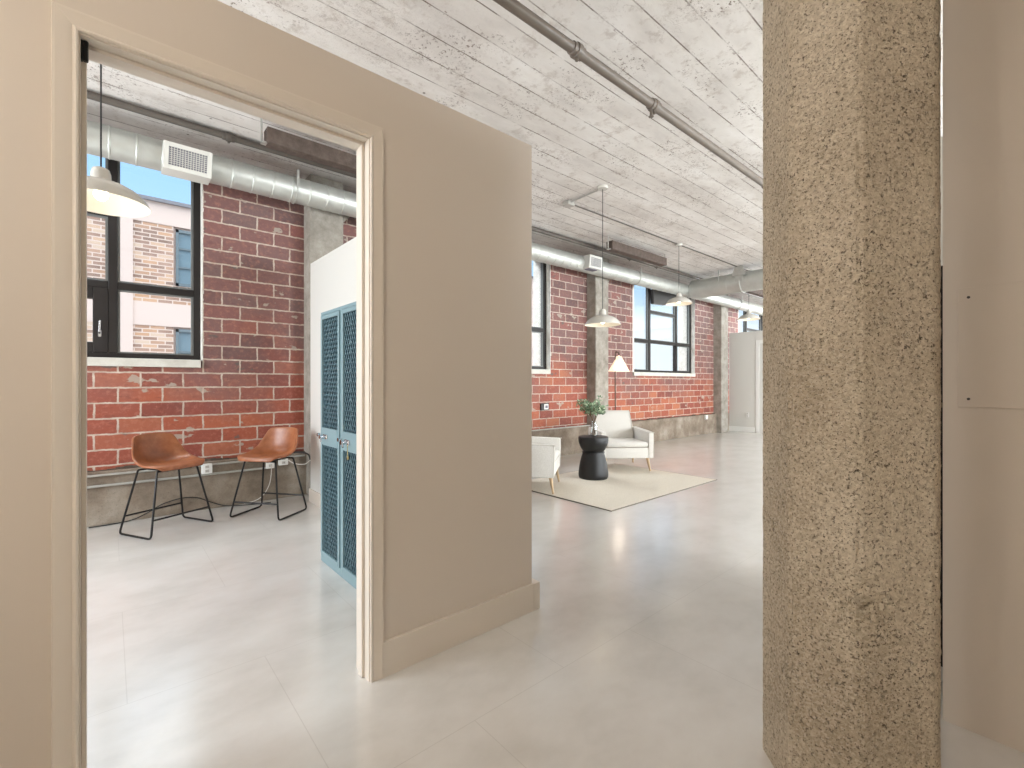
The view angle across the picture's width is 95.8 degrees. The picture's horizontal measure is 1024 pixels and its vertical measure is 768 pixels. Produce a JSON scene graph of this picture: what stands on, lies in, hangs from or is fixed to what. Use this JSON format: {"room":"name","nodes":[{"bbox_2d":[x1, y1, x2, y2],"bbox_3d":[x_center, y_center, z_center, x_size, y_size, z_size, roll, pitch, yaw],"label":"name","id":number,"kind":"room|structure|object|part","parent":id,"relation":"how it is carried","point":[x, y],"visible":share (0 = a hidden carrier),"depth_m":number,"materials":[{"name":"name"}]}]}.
{"room":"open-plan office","nodes":[
{"label":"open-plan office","id":0,"kind":"room"},
{"bbox_2d":[0,0,531,767],"bbox_3d":[-1.703,-0.028,0.957,4.685,2.455,0.120,0,0,-41],"label":"wall partition","id":1,"kind":"structure","parent":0,"point":[458,187],"depth_m":1.94,"materials":[{"name":"paint"}]},
{"bbox_2d":[51,0,383,767],"bbox_3d":[-0.934,0.081,1.626,0.963,2.238,0.152,0,0,-41],"label":"door frame","id":2,"kind":"structure","parent":1,"relation":"in","point":[77,37],"depth_m":1.34,"materials":[{"name":"wood"}]},
{"bbox_3d":[-0.979,0.081,1.677,0.963,2.238,0.016,0,0,-41],"label":"casing","id":3,"kind":"part","parent":2,"relation":"part of","materials":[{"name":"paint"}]},
{"bbox_2d":[383,578,539,677],"bbox_3d":[-0.237,1.129,2.232,0.892,0.142,0.152,0,0,-41],"label":"baseboard","id":4,"kind":"structure","parent":1,"relation":"attached to","point":[402,651],"depth_m":2.12,"materials":[{"name":"wood"}]},
{"bbox_2d":[310,237,355,493],"bbox_3d":[-1.020,-0.005,3.612,0.120,2.410,2.990,0,0,-41],"label":"wall","id":5,"kind":"structure","parent":0,"point":[333,275],"depth_m":4.48,"materials":[{"name":"white paint"}]},
{"bbox_2d":[309,488,320,507],"bbox_3d":[-1.510,1.135,4.074,0.014,0.130,1.670,0,0,-41],"label":"baseboard","id":6,"kind":"structure","parent":5,"relation":"attached to","point":[314,497],"depth_m":4.54,"materials":[{"name":"wood"}]},
{"bbox_2d":[87,183,737,470],"bbox_3d":[1.681,-0.510,8.736,20.400,3.420,0.380,0,0,-41],"label":"wall","id":7,"kind":"structure","parent":0,"point":[249,381],"depth_m":4.76,"materials":[{"name":"red brick"}]},
{"bbox_2d":[87,158,203,367],"bbox_3d":[-4.010,-1.113,3.775,2.468,1.935,0.420,0,0,-41],"label":"window","id":8,"kind":"structure","parent":7,"relation":"in","point":[104,350],"depth_m":4.12,"materials":[{"name":"black metal"}]},
{"bbox_3d":[-3.938,-0.547,3.747,1.008,0.565,0.077,0,0,-41],"label":"casement sash","id":9,"kind":"part","parent":8,"relation":"part of","materials":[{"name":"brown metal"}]},
{"bbox_3d":[-3.561,-0.470,3.997,0.022,0.140,0.040,0,0,-41],"label":"sash handle","id":10,"kind":"part","parent":8,"relation":"part of","materials":[{"name":"silver metal"}]},
{"bbox_3d":[-3.952,-0.182,3.700,2.426,0.074,0.230,0,0,-41],"label":"sill","id":11,"kind":"part","parent":8,"relation":"part of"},
{"bbox_2d":[304,174,348,494],"bbox_3d":[-2.032,-0.510,5.203,0.560,3.420,0.320,0,0,-41],"label":"column","id":12,"kind":"structure","parent":7,"relation":"attached to","point":[323,230],"depth_m":4.98,"materials":[{"name":"grey concrete"}]},
{"bbox_2d":[87,413,728,526],"bbox_3d":[-0.130,0.974,6.856,14.800,0.452,0.080,0,0,-41],"label":"concrete wall base","id":13,"kind":"object","parent":7,"relation":"attached to","point":[105,505],"visible":0.31,"depth_m":4.45,"materials":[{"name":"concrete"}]},
{"bbox_2d":[87,454,304,488],"bbox_3d":[-3.910,0.821,3.491,4.480,0.111,0.021,0,0,-41],"label":"conduit","id":14,"kind":"object","parent":13,"relation":"attached to","point":[231,462],"visible":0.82,"depth_m":4.14,"materials":[{"name":"metal"}]},
{"bbox_2d":[201,463,211,473],"bbox_3d":[-2.869,0.805,4.352,0.085,0.090,0.043,0,0,-41],"label":"power outlet","id":15,"kind":"object","parent":14,"relation":"attached to","point":[205,468],"visible":0.93,"depth_m":4.33,"materials":[{"name":"white plastic"}]},
{"bbox_2d":[266,463,273,468],"bbox_3d":[-2.460,0.815,4.707,0.075,0.105,0.043,0,0,-41],"label":"power outlet","id":16,"kind":"object","parent":14,"relation":"attached to","point":[268,466],"visible":0.53,"depth_m":4.69,"materials":[{"name":"white plastic"}]},
{"bbox_2d":[278,456,287,465],"bbox_3d":[-2.367,0.800,4.788,0.090,0.095,0.043,0,0,-41],"label":"power outlet","id":17,"kind":"object","parent":14,"relation":"attached to","point":[283,461],"visible":0.64,"depth_m":4.77,"materials":[{"name":"white plastic"}]},
{"bbox_2d":[87,413,714,471],"bbox_3d":[-0.107,0.736,6.906,14.700,0.023,0.040,0,0,-41],"label":"trim ledge","id":18,"kind":"object","parent":13,"relation":"on","point":[208,459],"visible":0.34,"depth_m":4.47,"materials":[{"name":"grey concrete"}]},
{"bbox_2d":[532,425,590,430],"bbox_3d":[-0.082,0.738,6.832,3.840,0.022,0.021,0,0,-41],"label":"pipe","id":19,"kind":"object","parent":13,"relation":"on","point":[580,425],"visible":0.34,"depth_m":7.59,"materials":[{"name":"metal"}]},
{"bbox_2d":[532,261,550,373],"bbox_3d":[-0.418,-1.113,6.898,2.468,1.935,0.420,0,0,-41],"label":"window","id":20,"kind":"structure","parent":7,"relation":"in","point":[541,328],"depth_m":7.60,"materials":[{"name":"brown metal"}]},
{"bbox_3d":[-0.359,-0.182,6.823,2.426,0.074,0.230,0,0,-41],"label":"sill","id":21,"kind":"part","parent":20,"relation":"part of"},
{"bbox_2d":[540,403,548,410],"bbox_3d":[0.530,0.383,7.453,0.180,0.115,0.046,0,0,-41],"label":"electrical box","id":22,"kind":"object","parent":7,"relation":"attached to","point":[543,406],"visible":1,"depth_m":7.42,"materials":[{"name":"grey paint"}]},
{"bbox_2d":[587,255,609,426],"bbox_3d":[1.560,-0.510,8.326,0.560,3.420,0.320,0,0,-41],"label":"column","id":23,"kind":"structure","parent":7,"relation":"attached to","point":[597,337],"depth_m":8.11,"materials":[{"name":"grey concrete"}]},
{"bbox_2d":[650,289,675,305],"bbox_3d":[3.289,-1.930,9.935,1.040,0.580,0.070,0,0,-41],"label":"vent hood","id":24,"kind":"object","parent":7,"relation":"attached to","point":[657,297],"visible":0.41,"depth_m":9.75,"materials":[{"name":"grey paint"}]},
{"bbox_2d":[633,285,694,376],"bbox_3d":[3.175,-1.113,10.021,2.468,1.935,0.420,0,0,-41],"label":"window","id":25,"kind":"structure","parent":7,"relation":"in","point":[686,344],"depth_m":10.33,"materials":[{"name":"brown metal"}]},
{"bbox_3d":[3.233,-0.182,9.946,2.426,0.074,0.230,0,0,-41],"label":"sill","id":26,"kind":"part","parent":25,"relation":"part of","materials":[{"name":"white paint"}]},
{"bbox_2d":[713,294,728,432],"bbox_3d":[5.153,-0.510,11.449,0.560,3.420,0.320,0,0,-41],"label":"column","id":27,"kind":"structure","parent":7,"relation":"attached to","point":[720,313],"depth_m":11.24,"materials":[{"name":"grey concrete"}]},
{"bbox_2d":[738,310,762,332],"bbox_3d":[6.767,-1.119,13.143,2.468,1.947,0.420,0,0,-41],"label":"window","id":28,"kind":"structure","parent":7,"relation":"in","point":[745,329],"depth_m":12.86,"materials":[{"name":"brown metal"}]},
{"bbox_2d":[87,0,942,304],"bbox_3d":[5.447,-2.320,4.404,20.400,0.200,11.900,0,0,-41],"label":"ceiling","id":29,"kind":"structure","parent":0,"point":[702,60],"depth_m":3.64,"materials":[{"name":"concrete"}]},
{"bbox_2d":[87,64,150,216],"bbox_3d":[-2.098,-1.569,2.363,0.406,1.302,0.406,0,0,-41],"label":"pendant lamp","id":30,"kind":"object","parent":29,"relation":"hanging from","point":[105,196],"visible":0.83,"depth_m":2.37,"materials":[{"name":"metal"}]},
{"bbox_3d":[-2.098,-1.659,2.363,0.007,1.122,0.007,0,0,27],"label":"cord","id":31,"kind":"part","parent":30,"relation":"part of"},
{"bbox_3d":[-2.098,-0.976,2.363,0.062,0.092,0.062,0,0,-41],"label":"bulb","id":32,"kind":"part","parent":30,"relation":"part of","materials":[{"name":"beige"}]},
{"bbox_3d":[-2.098,-1.009,2.363,0.406,0.182,0.406,0,0,-41],"label":"lamp shade","id":33,"kind":"part","parent":30,"relation":"part of","materials":[{"name":"metal"}]},
{"bbox_2d":[260,118,355,173],"bbox_3d":[-1.542,-2.115,4.357,1.486,0.210,0.120,0,0,-41],"label":"box","id":34,"kind":"object","parent":29,"relation":"hanging from","point":[275,139],"visible":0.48,"depth_m":4.07,"materials":[{"name":"metal"}]},
{"bbox_3d":[-2.084,-2.115,3.886,0.048,0.210,0.060,0,0,-41],"label":"hanger rod","id":35,"kind":"part","parent":34,"relation":"part of","materials":[{"name":"metal"}]},
{"bbox_2d":[87,91,762,298],"bbox_3d":[2.026,-2.168,8.035,19.400,0.090,0.078,0,0,-41],"label":"beam","id":36,"kind":"structure","parent":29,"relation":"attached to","point":[227,136],"depth_m":4.13,"materials":[{"name":"metal"}]},
{"bbox_2d":[87,120,762,315],"bbox_3d":[2.067,-1.946,8.291,19.800,0.309,0.370,0,0,-41],"label":"duct","id":37,"kind":"object","parent":29,"relation":"hanging from","point":[172,159],"visible":0.56,"depth_m":4.38,"materials":[{"name":"metal"}]},
{"bbox_3d":[-2.747,-1.893,3.930,0.340,0.203,0.081,0,0,-41],"label":"register frame","id":38,"kind":"part","parent":37,"relation":"part of","materials":[{"name":"metal"}]},
{"bbox_2d":[170,146,206,172],"bbox_3d":[-2.747,-1.893,3.930,0.270,0.136,0.052,0,0,-41],"label":"grille","id":39,"kind":"object","parent":37,"relation":"attached to","point":[183,158],"depth_m":3.93,"materials":[{"name":"metal"}]},
{"bbox_3d":[1.348,-1.939,7.442,0.320,0.201,0.032,0,0,-41],"label":"register frame","id":40,"kind":"part","parent":37,"relation":"part of","materials":[{"name":"metal"}]},
{"bbox_2d":[591,258,600,266],"bbox_3d":[1.348,-1.939,7.443,0.250,0.131,0.019,0,0,-41],"label":"grille","id":41,"kind":"object","parent":37,"relation":"attached to","point":[595,262],"depth_m":7.44,"materials":[{"name":"metal"}]},
{"bbox_2d":[585,184,620,326],"bbox_3d":[1.026,-1.438,5.237,0.406,1.564,0.406,0,0,-41],"label":"pendant lamp","id":42,"kind":"object","parent":29,"relation":"hanging from","point":[601,320],"visible":1,"depth_m":5.21,"materials":[{"name":"metal"}]},
{"bbox_3d":[1.026,-1.528,5.237,0.007,1.384,0.007,0,0,27],"label":"cord","id":43,"kind":"part","parent":42,"relation":"part of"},
{"bbox_3d":[1.026,-0.747,5.237,0.406,0.182,0.406,0,0,-41],"label":"lamp shade","id":44,"kind":"part","parent":42,"relation":"part of","materials":[{"name":"metal"}]},
{"bbox_2d":[493,0,762,188],"bbox_3d":[1.092,-2.062,3.401,11.910,0.315,0.090,0,0,-41],"label":"pipe","id":45,"kind":"object","parent":29,"relation":"hanging from","point":[577,51],"visible":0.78,"depth_m":3.00,"materials":[{"name":"grey metal"}]},
{"bbox_2d":[606,235,666,266],"bbox_3d":[2.039,-2.115,7.470,1.596,0.210,0.120,0,0,-41],"label":"box","id":46,"kind":"object","parent":29,"relation":"hanging from","point":[612,246],"visible":1,"depth_m":7.35,"materials":[{"name":"metal"}]},
{"bbox_2d":[563,190,747,270],"bbox_3d":[2.798,-2.195,7.215,5.310,0.050,0.540,0,0,-41],"label":"conduit","id":47,"kind":"object","parent":29,"relation":"attached to","point":[567,203],"visible":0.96,"depth_m":6.13,"materials":[{"name":"metal"}]},
{"bbox_2d":[666,243,691,305],"bbox_3d":[2.665,-1.740,7.391,0.406,0.960,0.406,0,0,-41],"label":"pendant lamp","id":48,"kind":"object","parent":29,"relation":"hanging from","point":[678,300],"visible":1,"depth_m":7.35,"materials":[{"name":"metal"}]},
{"bbox_3d":[2.665,-1.351,7.391,0.406,0.182,0.406,0,0,-41],"label":"lamp shade","id":49,"kind":"part","parent":48,"relation":"part of","materials":[{"name":"metal"}]},
{"bbox_2d":[689,265,762,298],"bbox_3d":[6.837,-1.974,6.152,0.423,0.483,9.315,0,0,-41],"label":"duct","id":50,"kind":"object","parent":29,"relation":"hanging from","point":[740,281],"visible":0.33,"depth_m":8.96,"materials":[{"name":"metal"}]},
{"bbox_2d":[738,270,759,320],"bbox_3d":[4.672,-1.735,9.136,0.406,0.970,0.406,0,0,-41],"label":"pendant lamp","id":51,"kind":"object","parent":29,"relation":"hanging from","point":[748,316],"visible":0.96,"depth_m":9.09,"materials":[{"name":"metal"}]},
{"bbox_3d":[4.672,-1.341,9.136,0.406,0.182,0.406,0,0,-41],"label":"lamp shade","id":52,"kind":"part","parent":51,"relation":"part of","materials":[{"name":"metal"}]},
{"bbox_2d":[746,290,762,297],"bbox_3d":[5.651,-2.115,10.610,1.626,0.210,0.120,0,0,-41],"label":"box","id":53,"kind":"object","parent":29,"relation":"hanging from","point":[759,293],"visible":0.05,"depth_m":10.49,"materials":[{"name":"metal"}]},
{"bbox_2d":[87,431,1023,767],"bbox_3d":[5.447,1.260,4.404,20.400,0.120,11.900,0,0,-41],"label":"floor","id":54,"kind":"structure","parent":0,"point":[227,641],"depth_m":2.04,"materials":[{"name":"grey concrete"}]},
{"bbox_2d":[119,433,213,539],"bbox_3d":[-2.851,0.811,3.828,0.442,0.776,0.506,0,0,22],"label":"chair","id":55,"kind":"object","parent":54,"relation":"on","point":[159,452],"visible":1,"depth_m":3.86,"materials":[{"name":"brown leather"}]},
{"bbox_3d":[-2.909,0.946,3.647,0.396,0.507,0.127,0,0,22],"label":"sled leg","id":56,"kind":"part","parent":55,"relation":"part of","materials":[{"name":"black metal"}]},
{"bbox_3d":[-2.769,0.946,4.000,0.396,0.507,0.127,0,0,22],"label":"sled leg","id":57,"kind":"part","parent":55,"relation":"part of","materials":[{"name":"black metal"}]},
{"bbox_2d":[89,497,270,527],"bbox_3d":[-2.979,1.127,4.263,1.354,0.145,0.102,0,0,-37],"label":"extension cord","id":58,"kind":"object","parent":54,"relation":"on","point":[183,497],"visible":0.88,"depth_m":4.22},
{"bbox_2d":[244,465,271,503],"bbox_3d":[-2.537,1.011,4.626,0.244,0.362,0.016,0,0,-30],"label":"cord","id":59,"kind":"object","parent":54,"relation":"on","point":[270,465],"visible":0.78,"depth_m":4.68,"materials":[{"name":"grey plastic"}]},
{"bbox_2d":[229,427,306,520],"bbox_3d":[-2.222,0.811,4.261,0.506,0.776,0.442,0,0,11],"label":"chair","id":60,"kind":"object","parent":54,"relation":"on","point":[278,442],"visible":1,"depth_m":4.36,"materials":[{"name":"brown leather"}]},
{"bbox_3d":[-2.411,0.946,4.286,0.127,0.507,0.396,0,0,11],"label":"sled leg","id":61,"kind":"part","parent":60,"relation":"part of","materials":[{"name":"black metal"}]},
{"bbox_3d":[-2.039,0.946,4.211,0.127,0.507,0.396,0,0,11],"label":"sled leg","id":62,"kind":"part","parent":60,"relation":"part of","materials":[{"name":"black metal"}]},
{"bbox_2d":[317,306,341,576],"bbox_3d":[-1.025,0.362,3.126,0.516,1.675,0.366,0,0,-41],"label":"locker","id":63,"kind":"object","parent":54,"relation":"on","point":[330,319],"visible":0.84,"depth_m":3.01,"materials":[{"name":"metal"}]},
{"bbox_3d":[-1.223,0.347,3.099,0.009,1.585,0.009,0,0,-19],"label":"locking rod","id":64,"kind":"part","parent":63,"relation":"part of","materials":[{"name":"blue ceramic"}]},
{"bbox_2d":[337,302,355,588],"bbox_3d":[-0.784,0.362,2.849,0.516,1.675,0.365,0,0,-41],"label":"locker","id":65,"kind":"object","parent":54,"relation":"on","point":[347,441],"visible":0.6,"depth_m":2.81,"materials":[{"name":"metal"}]},
{"bbox_3d":[-0.982,0.347,2.821,0.009,1.585,0.009,0,0,-18],"label":"locking rod","id":66,"kind":"part","parent":65,"relation":"part of","materials":[{"name":"blue metal"}]},
{"bbox_2d":[608,351,629,409],"bbox_3d":[1.740,0.339,7.568,0.367,1.722,0.344,0,0,-41],"label":"floor lamp","id":67,"kind":"object","parent":54,"relation":"on","point":[618,365],"visible":0.63,"depth_m":7.50,"materials":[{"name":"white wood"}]},
{"bbox_3d":[1.749,-0.310,7.576,0.344,0.250,0.344,0,0,-41],"label":"lamp shade","id":68,"kind":"part","parent":67,"relation":"part of","materials":[{"name":"beige fabric"}]},
{"bbox_2d":[532,463,716,511],"bbox_3d":[1.233,1.196,5.593,2.140,0.009,1.525,0,0,-41],"label":"area rug","id":69,"kind":"object","parent":54,"relation":"on","point":[625,485],"visible":0.77,"depth_m":5.38,"materials":[{"name":"beige fabric"}]},
{"bbox_2d":[532,436,560,493],"bbox_3d":[0.142,0.801,5.350,0.803,0.787,0.723,0,0,11],"label":"armchair","id":70,"kind":"object","parent":69,"relation":"on","point":[546,451],"visible":0.47,"depth_m":4.96,"materials":[{"name":"beige fabric"}]},
{"bbox_3d":[0.100,0.833,5.026,0.727,0.365,0.068,0,0,11],"label":"arm","id":71,"kind":"part","parent":70,"relation":"part of","materials":[{"name":"beige fabric"}]},
{"bbox_3d":[0.228,0.833,5.666,0.727,0.365,0.068,0,0,11],"label":"arm","id":72,"kind":"part","parent":70,"relation":"part of","materials":[{"name":"beige fabric"}]},
{"bbox_3d":[0.428,1.099,4.990,0.074,0.188,0.043,0,0,37],"label":"leg","id":73,"kind":"part","parent":70,"relation":"part of","materials":[{"name":"brown wood"}]},
{"bbox_3d":[0.185,0.945,5.342,0.662,0.141,0.590,0,0,11],"label":"seat","id":74,"kind":"part","parent":70,"relation":"part of","materials":[{"name":"beige fabric"}]},
{"bbox_2d":[555,450,559,460],"bbox_3d":[0.221,0.833,5.335,0.607,0.070,0.576,0,0,11],"label":"seat cushion","id":75,"kind":"object","parent":70,"relation":"on","point":[557,452],"depth_m":5.38,"materials":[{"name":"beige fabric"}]},
{"bbox_2d":[578,435,607,479],"bbox_3d":[1.025,0.931,5.833,0.374,0.520,0.374,0,0,-41],"label":"side table","id":76,"kind":"object","parent":69,"relation":"on","point":[593,463],"visible":1,"depth_m":5.69,"materials":[{"name":"black wood"}]},
{"bbox_3d":[1.033,0.573,5.847,0.096,0.188,0.096,0,0,-41],"label":"glass vase","id":77,"kind":"object","parent":76,"relation":"on","visible":0},
{"bbox_2d":[576,395,607,433],"bbox_3d":[1.012,0.395,5.828,0.430,0.490,0.421,0,0,8],"label":"leafy branches","id":78,"kind":"object","parent":77,"relation":"in","point":[588,406],"visible":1,"depth_m":5.84,"materials":[{"name":"green plant"}]},
{"bbox_2d":[589,410,653,470],"bbox_3d":[1.525,0.801,6.603,0.723,0.787,0.803,0,0,-4],"label":"armchair","id":79,"kind":"object","parent":69,"relation":"on","point":[625,440],"visible":0.76,"depth_m":6.56,"materials":[{"name":"beige fabric"}]},
{"bbox_3d":[1.202,0.833,6.557,0.068,0.365,0.727,0,0,-4],"label":"arm","id":80,"kind":"part","parent":79,"relation":"part of","materials":[{"name":"beige fabric"}]},
{"bbox_3d":[1.504,0.638,6.894,0.579,0.461,0.220,0,0,-4],"label":"backrest","id":81,"kind":"part","parent":79,"relation":"part of","materials":[{"name":"beige fabric"}]},
{"bbox_3d":[1.528,0.945,6.560,0.590,0.141,0.662,0,0,-4],"label":"seat","id":82,"kind":"part","parent":79,"relation":"part of","materials":[{"name":"beige fabric"}]},
{"bbox_2d":[607,438,647,446],"bbox_3d":[1.531,0.833,6.523,0.576,0.070,0.607,0,0,-4],"label":"seat cushion","id":83,"kind":"object","parent":79,"relation":"on","point":[612,442],"depth_m":6.24,"materials":[{"name":"beige fabric"}]},
{"bbox_3d":[1.852,0.833,6.604,0.068,0.365,0.727,0,0,-4],"label":"arm","id":84,"kind":"part","parent":79,"relation":"part of","materials":[{"name":"beige fabric"}]},
{"bbox_3d":[1.847,1.099,6.274,0.043,0.188,0.074,0,0,-30],"label":"leg","id":85,"kind":"part","parent":79,"relation":"part of","materials":[{"name":"brown wood"}]},
{"bbox_2d":[762,0,940,767],"bbox_3d":[0.994,-0.510,1.401,0.360,3.420,0.361,0,0,4],"label":"column","id":86,"kind":"structure","parent":54,"relation":"on","point":[851,324],"depth_m":1.24,"materials":[{"name":"concrete"}]},
{"bbox_2d":[729,331,762,432],"bbox_3d":[6.386,-0.028,10.732,0.120,2.455,2.620,0,0,-41],"label":"wall","id":87,"kind":"structure","parent":0,"point":[742,345],"depth_m":11.40,"materials":[{"name":"white paint"}]},
{"bbox_2d":[729,426,754,432],"bbox_3d":[5.679,1.140,11.443,0.014,0.120,0.620,0,0,-41],"label":"baseboard","id":88,"kind":"structure","parent":87,"relation":"attached to","point":[731,428],"depth_m":11.42,"materials":[{"name":"white plastic"}]},
{"bbox_2d":[756,340,762,432],"bbox_3d":[6.210,0.085,10.831,0.015,2.230,0.960,0,0,-41],"label":"trim","id":89,"kind":"structure","parent":87,"relation":"attached to","point":[757,341],"depth_m":11.16,"materials":[{"name":"white plastic"}]},
{"bbox_2d":[940,136,942,265],"bbox_3d":[2.584,-0.028,1.981,0.100,2.455,2.000,0,0,-41],"label":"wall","id":90,"kind":"structure","parent":0,"point":[941,138],"depth_m":2.36,"materials":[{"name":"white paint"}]},
{"bbox_2d":[943,0,1023,752],"bbox_3d":[2.379,-0.510,0.769,0.120,3.420,2.438,0,0,-41],"label":"wall","id":91,"kind":"structure","parent":0,"point":[983,40],"depth_m":1.57,"materials":[{"name":"paint"}]},
{"bbox_2d":[958,281,1023,408],"bbox_3d":[1.689,-0.123,1.464,0.009,0.414,0.404,0,0,-41],"label":"access panel","id":92,"kind":"object","parent":91,"relation":"attached to","point":[990,317],"visible":1,"depth_m":1.56,"materials":[{"name":"paint"}]},
{"label":"outside","id":93,"kind":"structure","parent":0,"visible":0},
{"bbox_3d":[-14.037,9.350,31.391,100.000,0.300,54.200,0,0,-41],"label":"pavement","id":94,"kind":"object","parent":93,"visible":0},
{"bbox_2d":[87,194,532,365],"bbox_3d":[-9.252,2.700,9.805,27.000,13.000,3.060,0,0,-41],"label":"neighbouring building","id":95,"kind":"structure","parent":94,"relation":"on","point":[155,248],"depth_m":9.49,"materials":[{"name":"brick"}]},
{"bbox_3d":[-8.056,-0.090,8.944,0.665,2.180,0.050,0,0,-41],"label":"brick panel","id":96,"kind":"part","parent":95,"relation":"part of","materials":[{"name":"beige brick"}]},
{"bbox_3d":[-8.056,-2.470,8.944,0.665,1.640,0.050,0,0,-41],"label":"brick panel","id":97,"kind":"part","parent":95,"relation":"part of","materials":[{"name":"beige brick"}]},
{"bbox_3d":[-7.379,-0.090,9.532,0.660,2.180,0.050,0,0,-41],"label":"brick panel","id":98,"kind":"part","parent":95,"relation":"part of","materials":[{"name":"beige brick"}]},
{"bbox_3d":[-7.379,-2.470,9.532,0.660,1.640,0.050,0,0,-41],"label":"brick panel","id":99,"kind":"part","parent":95,"relation":"part of","materials":[{"name":"beige brick"}]},
{"bbox_3d":[-6.476,-1.850,10.323,1.740,0.400,0.040,0,0,-41],"label":"brick panel","id":100,"kind":"part","parent":95,"relation":"part of","materials":[{"name":"beige brick"}]},
{"bbox_3d":[-6.481,-0.420,10.329,1.660,1.440,0.015,0,0,-41],"label":"pane","id":101,"kind":"part","parent":95,"relation":"part of","materials":[{"name":"blue glass"}]},
{"bbox_3d":[-6.481,-2.645,10.329,1.660,1.190,0.015,0,0,-41],"label":"pane","id":102,"kind":"part","parent":95,"relation":"part of","materials":[{"name":"blue glass"}]}
]}

